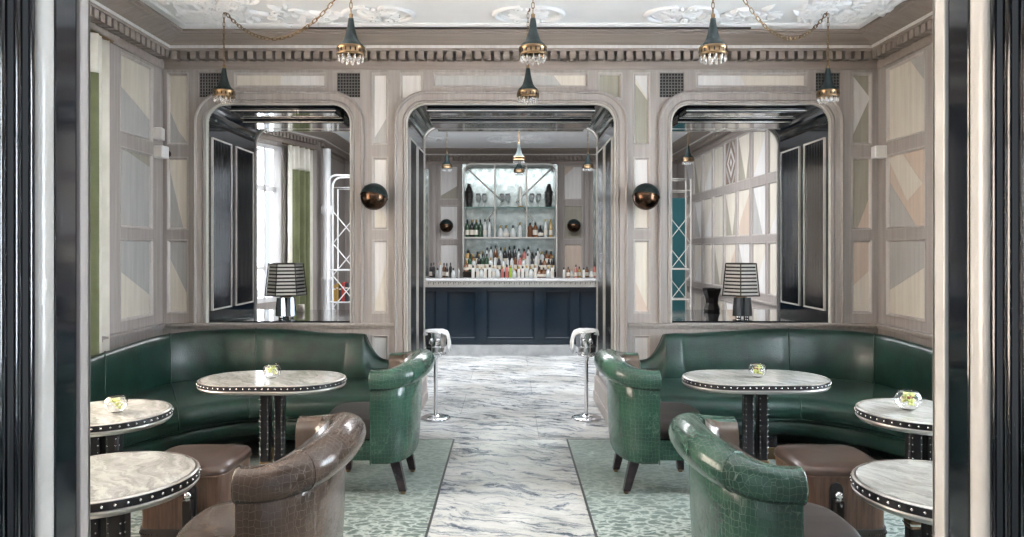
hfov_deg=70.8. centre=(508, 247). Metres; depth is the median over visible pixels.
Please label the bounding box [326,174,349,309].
etagere
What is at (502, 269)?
bottle
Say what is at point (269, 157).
window
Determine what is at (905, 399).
flower bowl
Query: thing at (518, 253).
bottle
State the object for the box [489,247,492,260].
bottle
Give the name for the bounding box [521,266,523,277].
bottle
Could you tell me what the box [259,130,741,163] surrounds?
trim
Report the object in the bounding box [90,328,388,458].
sofa
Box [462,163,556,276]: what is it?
shelving
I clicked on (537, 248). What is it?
bottle
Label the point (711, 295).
vase
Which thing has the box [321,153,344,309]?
wall
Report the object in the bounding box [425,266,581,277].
countertop
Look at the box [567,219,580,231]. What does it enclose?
wall sconce
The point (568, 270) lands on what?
bottle
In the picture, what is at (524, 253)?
bottle
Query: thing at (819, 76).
air vent
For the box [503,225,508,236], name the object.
bottle
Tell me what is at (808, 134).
trim
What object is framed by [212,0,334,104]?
pendant lamp
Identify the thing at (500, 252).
bottle
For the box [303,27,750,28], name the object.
trim
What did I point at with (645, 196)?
wall sconce
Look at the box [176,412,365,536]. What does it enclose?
tub chair
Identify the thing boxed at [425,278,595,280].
countertop
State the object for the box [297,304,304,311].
candle
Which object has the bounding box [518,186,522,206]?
candle
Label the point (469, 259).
bottle
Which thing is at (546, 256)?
bottle
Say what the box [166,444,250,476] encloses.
cushion
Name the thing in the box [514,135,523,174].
pendant lamp
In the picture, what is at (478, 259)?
bottle
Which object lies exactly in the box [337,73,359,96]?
air vent
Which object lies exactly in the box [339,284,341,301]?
book
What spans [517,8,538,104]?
pendant lamp
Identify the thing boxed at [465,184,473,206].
vase
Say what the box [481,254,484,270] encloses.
bottle
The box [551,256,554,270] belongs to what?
bottle
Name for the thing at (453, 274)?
bottle
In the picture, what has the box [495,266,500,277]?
bottle
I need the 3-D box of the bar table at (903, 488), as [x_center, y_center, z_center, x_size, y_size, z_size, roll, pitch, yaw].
[1.446,1.137,2.380,0.578,0.714,0.578,0,0,22]
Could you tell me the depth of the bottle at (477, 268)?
12.03 m
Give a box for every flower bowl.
[104,395,127,412]
[263,364,280,378]
[748,363,766,377]
[894,389,921,410]
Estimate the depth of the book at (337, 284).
9.44 m
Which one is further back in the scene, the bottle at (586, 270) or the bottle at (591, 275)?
the bottle at (586, 270)
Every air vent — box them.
[199,73,220,96]
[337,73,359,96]
[660,73,683,96]
[816,73,839,90]
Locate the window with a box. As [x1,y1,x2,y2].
[257,142,281,303]
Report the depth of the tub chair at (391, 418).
4.30 m
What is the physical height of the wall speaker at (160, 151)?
0.100 m
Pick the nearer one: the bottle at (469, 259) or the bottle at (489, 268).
the bottle at (489, 268)
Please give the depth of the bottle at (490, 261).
12.23 m
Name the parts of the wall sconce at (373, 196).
lamp shade, lamp shade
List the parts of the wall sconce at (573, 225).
lamp shade, lamp shade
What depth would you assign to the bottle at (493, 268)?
12.03 m
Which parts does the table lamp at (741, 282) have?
lamp shade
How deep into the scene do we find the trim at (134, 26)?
5.89 m
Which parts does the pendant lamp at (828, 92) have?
swag chain, lamp shade, chain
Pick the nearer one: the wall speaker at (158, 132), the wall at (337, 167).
the wall speaker at (158, 132)
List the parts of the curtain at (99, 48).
rod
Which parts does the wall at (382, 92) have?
moulding, moulding, moulding, panel, panel, panel, moulding, panel, moulding, moulding, moulding, moulding, panel, panel, panel, panel, moulding, panel, panel, moulding, panel, moulding, panel, panel, panel, panel, moulding, moulding, moulding, moulding, panel, moulding, panel, panel, panel, moulding, moulding, moulding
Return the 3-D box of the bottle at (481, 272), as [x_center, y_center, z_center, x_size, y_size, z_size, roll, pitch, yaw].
[-0.461,0.408,12.060,0.096,0.183,0.096,0,0,0]
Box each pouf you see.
[139,444,251,536]
[774,444,886,536]
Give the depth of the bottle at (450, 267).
12.18 m
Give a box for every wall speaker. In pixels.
[153,127,164,140]
[154,145,170,158]
[871,145,886,158]
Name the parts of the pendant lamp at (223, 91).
lamp shade, chain, swag chain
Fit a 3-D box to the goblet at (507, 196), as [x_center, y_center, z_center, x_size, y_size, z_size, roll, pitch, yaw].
[-0.020,-0.832,12.600,0.090,0.240,0.090,0,0,0]
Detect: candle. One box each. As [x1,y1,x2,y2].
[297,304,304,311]
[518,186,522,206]
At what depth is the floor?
5.61 m
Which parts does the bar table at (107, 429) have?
under moulding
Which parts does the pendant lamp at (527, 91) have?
lamp shade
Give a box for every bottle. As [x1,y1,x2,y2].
[429,263,431,277]
[432,263,434,277]
[435,268,438,277]
[439,263,441,277]
[442,263,444,277]
[445,263,448,277]
[449,263,451,277]
[451,268,455,277]
[463,260,468,271]
[465,220,468,236]
[465,250,468,262]
[468,254,471,271]
[470,220,473,236]
[472,258,475,271]
[472,265,474,277]
[474,220,477,236]
[476,266,478,277]
[477,254,480,270]
[478,220,481,236]
[479,267,483,277]
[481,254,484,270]
[483,219,486,236]
[484,265,486,277]
[485,254,488,271]
[488,219,490,236]
[488,265,491,277]
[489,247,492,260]
[489,257,492,267]
[492,266,494,277]
[494,246,497,260]
[494,255,496,270]
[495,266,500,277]
[497,225,502,236]
[497,256,500,271]
[499,248,502,262]
[501,258,505,271]
[501,266,503,277]
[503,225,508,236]
[503,248,506,261]
[505,265,507,277]
[508,246,510,265]
[509,265,511,277]
[510,225,515,236]
[510,256,513,271]
[512,268,516,277]
[513,246,515,260]
[514,254,516,271]
[517,222,521,236]
[517,249,520,265]
[517,266,519,277]
[518,255,521,271]
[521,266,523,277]
[522,249,525,260]
[522,258,525,271]
[525,266,527,277]
[526,247,530,263]
[526,253,529,271]
[528,222,532,236]
[528,266,533,277]
[530,258,533,271]
[533,222,537,236]
[534,253,537,270]
[534,265,536,277]
[537,248,539,265]
[537,267,541,277]
[538,225,543,236]
[542,258,546,271]
[542,267,545,277]
[544,219,546,236]
[544,251,548,262]
[546,266,550,277]
[549,219,552,236]
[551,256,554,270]
[551,265,553,277]
[566,267,569,277]
[574,265,577,277]
[585,267,588,277]
[589,269,593,277]
[593,264,595,277]
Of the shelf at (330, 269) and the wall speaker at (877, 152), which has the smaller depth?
the wall speaker at (877, 152)
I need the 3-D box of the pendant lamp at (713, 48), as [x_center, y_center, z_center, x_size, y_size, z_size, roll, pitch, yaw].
[1.162,-1.395,4.100,0.164,0.691,0.164,0,0,0]
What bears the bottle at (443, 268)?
on the countertop at (465, 274)
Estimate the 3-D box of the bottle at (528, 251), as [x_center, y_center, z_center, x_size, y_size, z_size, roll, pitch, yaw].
[0.338,0.142,12.550,0.080,0.335,0.080,0,0,0]
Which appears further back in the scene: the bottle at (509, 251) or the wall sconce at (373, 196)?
the bottle at (509, 251)
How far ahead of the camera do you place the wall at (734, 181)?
9.66 m
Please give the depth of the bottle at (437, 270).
12.17 m
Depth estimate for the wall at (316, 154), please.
10.89 m
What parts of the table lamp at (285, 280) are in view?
lamp shade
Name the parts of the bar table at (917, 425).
under moulding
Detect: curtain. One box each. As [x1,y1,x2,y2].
[90,28,113,356]
[282,142,313,309]
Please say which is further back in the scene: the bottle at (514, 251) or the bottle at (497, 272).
the bottle at (514, 251)
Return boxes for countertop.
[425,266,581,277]
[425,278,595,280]
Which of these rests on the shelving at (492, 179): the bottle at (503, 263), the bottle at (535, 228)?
the bottle at (535, 228)
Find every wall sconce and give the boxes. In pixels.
[360,183,387,209]
[440,219,452,231]
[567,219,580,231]
[632,183,659,209]
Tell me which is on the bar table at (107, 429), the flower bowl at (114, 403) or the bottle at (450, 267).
the flower bowl at (114, 403)
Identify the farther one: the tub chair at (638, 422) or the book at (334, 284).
the book at (334, 284)
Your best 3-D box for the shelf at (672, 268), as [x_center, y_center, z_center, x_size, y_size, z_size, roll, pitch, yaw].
[2.305,0.291,10.045,0.370,0.018,0.250,0,0,0]
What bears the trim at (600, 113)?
attached to the wall at (382, 92)
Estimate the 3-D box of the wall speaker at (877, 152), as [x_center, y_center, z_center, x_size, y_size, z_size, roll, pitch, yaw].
[3.033,-0.783,5.920,0.096,0.100,0.160,0,0,9]
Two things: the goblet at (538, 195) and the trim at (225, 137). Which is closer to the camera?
the trim at (225, 137)
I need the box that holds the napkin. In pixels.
[423,329,451,352]
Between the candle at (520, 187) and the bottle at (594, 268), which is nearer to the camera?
the bottle at (594, 268)
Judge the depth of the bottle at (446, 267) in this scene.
12.07 m
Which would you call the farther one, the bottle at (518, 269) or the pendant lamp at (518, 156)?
the bottle at (518, 269)
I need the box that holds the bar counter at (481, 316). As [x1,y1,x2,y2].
[425,278,595,355]
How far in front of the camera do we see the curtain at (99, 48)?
4.93 m
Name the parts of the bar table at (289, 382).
under moulding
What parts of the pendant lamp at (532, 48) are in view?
lamp shade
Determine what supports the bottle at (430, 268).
on the countertop at (465, 274)
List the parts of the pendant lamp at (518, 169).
lamp shade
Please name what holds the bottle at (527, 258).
on the countertop at (465, 274)
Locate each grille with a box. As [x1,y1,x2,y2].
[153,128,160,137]
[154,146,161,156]
[876,146,886,156]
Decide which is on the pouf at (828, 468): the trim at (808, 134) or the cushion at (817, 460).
the cushion at (817, 460)
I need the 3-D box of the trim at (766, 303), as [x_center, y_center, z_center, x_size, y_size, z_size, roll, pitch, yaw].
[2.978,0.646,10.000,0.045,0.047,5.600,0,0,0]
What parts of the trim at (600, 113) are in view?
metal frame, fluted panel, metal frame, fluted panel, skirting, skirting, fluted panel, metal frame, fluted panel, metal frame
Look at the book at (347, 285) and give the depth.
9.44 m
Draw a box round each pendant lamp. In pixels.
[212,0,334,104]
[336,0,365,65]
[441,134,452,171]
[513,132,524,164]
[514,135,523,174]
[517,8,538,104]
[519,2,546,64]
[582,131,593,171]
[682,134,693,164]
[698,0,727,64]
[743,0,839,104]
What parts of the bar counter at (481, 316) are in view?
panel moulding, panel moulding, panel moulding, panel moulding, panel moulding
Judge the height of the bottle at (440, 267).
0.253 m
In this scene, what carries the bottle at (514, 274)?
on the countertop at (465, 274)
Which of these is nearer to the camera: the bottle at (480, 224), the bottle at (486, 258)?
the bottle at (486, 258)
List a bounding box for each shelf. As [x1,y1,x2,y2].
[329,269,349,270]
[464,237,554,238]
[465,207,554,208]
[672,268,689,269]
[672,298,689,299]
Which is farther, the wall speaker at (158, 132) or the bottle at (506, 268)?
the bottle at (506, 268)
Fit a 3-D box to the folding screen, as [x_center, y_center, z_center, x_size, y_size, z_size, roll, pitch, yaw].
[2.500,0.365,10.800,0.320,2.270,0.040,0,0,0]
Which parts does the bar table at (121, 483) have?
under moulding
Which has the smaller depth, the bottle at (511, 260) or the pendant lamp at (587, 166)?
the pendant lamp at (587, 166)
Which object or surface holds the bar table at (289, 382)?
on the rug at (375, 506)
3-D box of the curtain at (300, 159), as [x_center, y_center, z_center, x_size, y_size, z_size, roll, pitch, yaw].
[-3.028,-0.001,10.368,0.157,2.942,0.720,0,0,19]
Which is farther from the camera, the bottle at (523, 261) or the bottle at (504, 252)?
the bottle at (504, 252)
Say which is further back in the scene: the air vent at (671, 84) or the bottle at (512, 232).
the bottle at (512, 232)
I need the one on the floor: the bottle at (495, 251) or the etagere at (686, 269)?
the etagere at (686, 269)
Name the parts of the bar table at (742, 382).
under moulding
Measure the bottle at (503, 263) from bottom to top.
0.222 m
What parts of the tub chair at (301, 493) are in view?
seat, arm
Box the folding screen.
[672,198,684,309]
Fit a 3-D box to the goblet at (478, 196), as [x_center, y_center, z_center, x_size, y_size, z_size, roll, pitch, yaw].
[-0.540,-0.832,12.600,0.090,0.240,0.090,0,0,0]
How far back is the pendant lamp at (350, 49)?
4.07 m
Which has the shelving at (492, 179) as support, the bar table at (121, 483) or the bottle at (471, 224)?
the bottle at (471, 224)
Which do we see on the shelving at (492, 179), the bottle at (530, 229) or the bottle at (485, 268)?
the bottle at (530, 229)
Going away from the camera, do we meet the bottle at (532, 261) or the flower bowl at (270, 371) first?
the flower bowl at (270, 371)
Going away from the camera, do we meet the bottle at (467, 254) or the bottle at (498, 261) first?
the bottle at (498, 261)
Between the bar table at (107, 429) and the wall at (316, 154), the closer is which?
the bar table at (107, 429)
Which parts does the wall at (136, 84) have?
panel, panel, panel, moulding, moulding, moulding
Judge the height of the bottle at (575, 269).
0.220 m
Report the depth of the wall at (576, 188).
12.80 m
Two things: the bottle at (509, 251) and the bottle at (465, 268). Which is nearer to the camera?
the bottle at (465, 268)
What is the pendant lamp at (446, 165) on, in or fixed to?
hanging from the ceiling
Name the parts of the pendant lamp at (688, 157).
lamp shade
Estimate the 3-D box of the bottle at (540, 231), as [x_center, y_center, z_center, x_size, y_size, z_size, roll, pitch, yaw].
[0.550,-0.293,12.580,0.112,0.206,0.112,0,0,0]
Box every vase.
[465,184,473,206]
[544,184,553,206]
[703,287,720,311]
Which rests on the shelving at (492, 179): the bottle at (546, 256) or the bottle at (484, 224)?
the bottle at (484, 224)
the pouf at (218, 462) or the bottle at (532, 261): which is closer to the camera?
the pouf at (218, 462)
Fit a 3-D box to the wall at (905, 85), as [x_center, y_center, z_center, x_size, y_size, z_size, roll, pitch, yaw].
[3.223,-0.250,3.510,0.304,3.500,5.020,0,0,0]
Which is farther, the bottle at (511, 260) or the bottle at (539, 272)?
the bottle at (511, 260)
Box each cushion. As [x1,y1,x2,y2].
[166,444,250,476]
[774,444,877,476]
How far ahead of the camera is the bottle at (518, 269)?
12.04 m
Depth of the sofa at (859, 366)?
5.39 m
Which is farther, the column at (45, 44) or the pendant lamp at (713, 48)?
the pendant lamp at (713, 48)
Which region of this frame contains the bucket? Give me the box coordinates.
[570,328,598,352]
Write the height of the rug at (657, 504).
0.006 m
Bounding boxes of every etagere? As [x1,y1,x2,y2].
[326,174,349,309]
[672,178,691,309]
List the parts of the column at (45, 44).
rounded post, architrave, architrave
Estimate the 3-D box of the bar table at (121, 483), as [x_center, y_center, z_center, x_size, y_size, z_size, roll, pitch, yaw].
[-1.385,1.137,2.479,0.598,0.714,0.598,0,0,23]
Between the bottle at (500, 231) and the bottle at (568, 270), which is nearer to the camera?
the bottle at (568, 270)
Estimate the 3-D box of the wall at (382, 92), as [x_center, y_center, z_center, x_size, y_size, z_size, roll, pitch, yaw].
[0.000,-0.240,6.568,7.200,3.520,1.144,0,0,0]
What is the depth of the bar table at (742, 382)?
4.33 m
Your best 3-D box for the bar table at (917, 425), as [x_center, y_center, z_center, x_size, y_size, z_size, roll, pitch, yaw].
[1.985,1.137,3.460,0.591,0.714,0.589,0,0,22]
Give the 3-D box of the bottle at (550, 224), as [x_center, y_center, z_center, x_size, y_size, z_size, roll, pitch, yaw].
[0.730,-0.348,12.580,0.062,0.316,0.062,0,0,0]
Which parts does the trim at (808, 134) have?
fluted panel, metal frame, fluted panel, metal frame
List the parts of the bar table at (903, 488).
under moulding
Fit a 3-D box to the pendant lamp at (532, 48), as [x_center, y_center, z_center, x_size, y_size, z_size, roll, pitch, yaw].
[0.137,-1.395,4.100,0.164,0.691,0.164,0,0,0]
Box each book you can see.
[334,284,335,301]
[336,283,341,301]
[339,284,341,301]
[342,282,346,301]
[345,283,349,301]
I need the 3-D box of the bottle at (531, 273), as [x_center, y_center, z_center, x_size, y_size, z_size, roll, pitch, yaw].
[0.372,0.405,12.060,0.101,0.191,0.101,0,0,0]
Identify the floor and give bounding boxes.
[419,356,609,536]
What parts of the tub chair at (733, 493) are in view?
arm, seat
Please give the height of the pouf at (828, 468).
0.457 m
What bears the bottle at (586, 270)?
on the countertop at (465, 274)
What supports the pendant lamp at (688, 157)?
hanging from the ceiling
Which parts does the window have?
pane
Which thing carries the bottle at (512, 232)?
on the shelving at (492, 179)
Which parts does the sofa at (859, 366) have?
backrest, seat, seat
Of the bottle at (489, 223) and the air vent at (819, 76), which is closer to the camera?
the air vent at (819, 76)
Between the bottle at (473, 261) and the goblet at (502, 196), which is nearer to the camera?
the bottle at (473, 261)
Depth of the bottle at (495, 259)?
12.24 m
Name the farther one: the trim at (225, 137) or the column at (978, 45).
the trim at (225, 137)
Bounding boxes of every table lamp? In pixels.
[264,263,306,317]
[722,263,759,317]
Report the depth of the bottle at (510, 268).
12.03 m
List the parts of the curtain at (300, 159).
rod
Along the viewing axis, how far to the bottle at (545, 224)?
12.55 m
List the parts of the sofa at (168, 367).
seat, backrest, seat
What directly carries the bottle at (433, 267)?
on the countertop at (465, 274)
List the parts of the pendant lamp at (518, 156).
lamp shade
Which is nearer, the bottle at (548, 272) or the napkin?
the napkin
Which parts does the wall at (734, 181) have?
panel, panel, panel, panel, moulding, moulding, moulding, moulding, panel, panel, panel, panel, moulding, moulding, moulding, moulding, panel, panel, panel, moulding, moulding, moulding, panel, panel, panel, panel, panel, moulding, moulding, moulding, panel, panel, panel, moulding, moulding, moulding, panel, panel, panel, moulding, moulding, moulding, panel, panel, panel, moulding, moulding, moulding, panel, panel, panel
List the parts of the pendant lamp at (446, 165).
lamp shade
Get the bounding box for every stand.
[421,332,450,421]
[571,332,600,421]
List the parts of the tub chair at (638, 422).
leg, leg, arm, seat, leg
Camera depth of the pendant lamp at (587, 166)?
10.38 m
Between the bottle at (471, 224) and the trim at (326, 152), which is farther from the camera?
the bottle at (471, 224)
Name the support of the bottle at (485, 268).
on the countertop at (465, 274)
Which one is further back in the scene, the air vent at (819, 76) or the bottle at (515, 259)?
the bottle at (515, 259)
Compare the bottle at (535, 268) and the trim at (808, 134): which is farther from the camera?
the bottle at (535, 268)
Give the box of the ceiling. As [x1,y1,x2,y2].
[141,0,905,147]
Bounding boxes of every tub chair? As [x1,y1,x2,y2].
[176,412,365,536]
[329,349,434,493]
[594,349,699,493]
[668,412,860,536]
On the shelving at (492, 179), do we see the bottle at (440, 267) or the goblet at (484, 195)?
the goblet at (484, 195)
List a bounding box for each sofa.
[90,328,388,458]
[639,328,932,458]
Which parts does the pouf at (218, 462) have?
post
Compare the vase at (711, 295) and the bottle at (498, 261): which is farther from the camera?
the bottle at (498, 261)
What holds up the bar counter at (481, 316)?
on the floor
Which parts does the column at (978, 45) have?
architrave, architrave, rounded post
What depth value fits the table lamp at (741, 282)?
6.19 m
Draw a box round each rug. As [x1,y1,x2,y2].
[131,439,454,536]
[566,439,904,536]
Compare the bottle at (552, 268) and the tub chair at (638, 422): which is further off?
the bottle at (552, 268)
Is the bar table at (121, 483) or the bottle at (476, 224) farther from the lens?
the bottle at (476, 224)
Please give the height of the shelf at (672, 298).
0.018 m
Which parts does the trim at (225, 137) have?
metal frame, fluted panel, metal frame, fluted panel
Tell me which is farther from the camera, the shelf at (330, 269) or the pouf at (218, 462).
the shelf at (330, 269)
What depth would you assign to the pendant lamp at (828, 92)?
5.19 m
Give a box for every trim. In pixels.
[90,0,932,69]
[102,323,932,341]
[193,91,363,322]
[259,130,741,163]
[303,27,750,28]
[321,148,331,309]
[394,91,627,424]
[658,91,843,322]
[687,285,776,307]
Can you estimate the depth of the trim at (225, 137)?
6.15 m
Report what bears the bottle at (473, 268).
on the countertop at (465, 274)
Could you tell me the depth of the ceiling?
5.33 m
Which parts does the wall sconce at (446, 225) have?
lamp shade, lamp shade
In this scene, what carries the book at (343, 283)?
on the etagere at (337, 270)
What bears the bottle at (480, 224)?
on the shelving at (492, 179)
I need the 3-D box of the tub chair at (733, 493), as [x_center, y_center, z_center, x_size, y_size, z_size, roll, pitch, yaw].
[0.950,1.076,2.721,0.659,0.837,0.838,0,0,0]
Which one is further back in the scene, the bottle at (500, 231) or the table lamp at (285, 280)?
the bottle at (500, 231)
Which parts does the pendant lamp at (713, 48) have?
lamp shade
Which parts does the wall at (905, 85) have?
moulding, moulding, moulding, panel, panel, panel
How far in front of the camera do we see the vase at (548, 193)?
12.56 m
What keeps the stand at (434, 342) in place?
on the floor
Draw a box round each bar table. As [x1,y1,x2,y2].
[90,399,173,455]
[90,451,200,536]
[196,370,346,464]
[681,370,831,463]
[849,459,932,536]
[854,398,932,536]
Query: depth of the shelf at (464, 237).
12.40 m
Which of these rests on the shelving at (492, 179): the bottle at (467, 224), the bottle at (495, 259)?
the bottle at (467, 224)
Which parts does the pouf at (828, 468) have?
post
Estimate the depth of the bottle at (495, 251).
12.53 m
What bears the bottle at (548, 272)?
on the countertop at (465, 274)
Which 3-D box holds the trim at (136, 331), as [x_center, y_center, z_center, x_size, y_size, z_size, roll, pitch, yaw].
[0.096,0.646,5.250,5.958,0.047,1.500,0,0,0]
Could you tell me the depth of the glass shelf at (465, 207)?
12.44 m
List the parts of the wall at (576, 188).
panel, panel, panel, moulding, moulding, moulding, moulding, moulding, moulding, panel, panel, panel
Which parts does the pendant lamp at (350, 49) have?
lamp shade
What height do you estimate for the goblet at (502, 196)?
0.240 m
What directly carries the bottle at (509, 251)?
on the countertop at (465, 274)
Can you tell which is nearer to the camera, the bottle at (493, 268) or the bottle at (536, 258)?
the bottle at (493, 268)
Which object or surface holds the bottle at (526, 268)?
on the countertop at (465, 274)
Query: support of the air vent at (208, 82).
in the wall at (382, 92)
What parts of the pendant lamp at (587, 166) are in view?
lamp shade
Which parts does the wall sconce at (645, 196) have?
lamp shade, lamp shade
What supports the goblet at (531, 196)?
on the shelving at (492, 179)
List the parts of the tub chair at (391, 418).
seat, leg, arm, leg, leg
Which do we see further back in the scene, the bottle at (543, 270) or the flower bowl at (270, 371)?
the bottle at (543, 270)
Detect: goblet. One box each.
[476,193,480,201]
[482,193,486,206]
[500,193,504,201]
[505,193,509,201]
[529,193,533,201]
[536,193,540,206]
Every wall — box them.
[102,39,162,349]
[163,70,877,359]
[257,138,320,309]
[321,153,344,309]
[345,164,677,309]
[678,130,776,309]
[878,43,932,347]
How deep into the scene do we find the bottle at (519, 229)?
12.55 m
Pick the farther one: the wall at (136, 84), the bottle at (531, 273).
the bottle at (531, 273)
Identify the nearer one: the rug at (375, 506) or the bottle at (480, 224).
the rug at (375, 506)
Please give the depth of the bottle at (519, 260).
12.24 m
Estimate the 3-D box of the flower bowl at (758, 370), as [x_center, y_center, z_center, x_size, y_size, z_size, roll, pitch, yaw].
[1.494,0.736,4.330,0.106,0.080,0.106,0,0,0]
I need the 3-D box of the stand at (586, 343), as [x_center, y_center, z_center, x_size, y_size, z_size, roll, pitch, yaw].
[0.680,1.116,6.330,0.264,0.768,0.264,0,0,0]
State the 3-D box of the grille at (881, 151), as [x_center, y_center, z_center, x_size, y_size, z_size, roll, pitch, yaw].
[3.021,-0.783,5.843,0.080,0.084,0.006,0,0,9]
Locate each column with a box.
[0,0,89,536]
[933,0,1023,536]
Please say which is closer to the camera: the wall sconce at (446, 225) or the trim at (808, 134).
the trim at (808, 134)

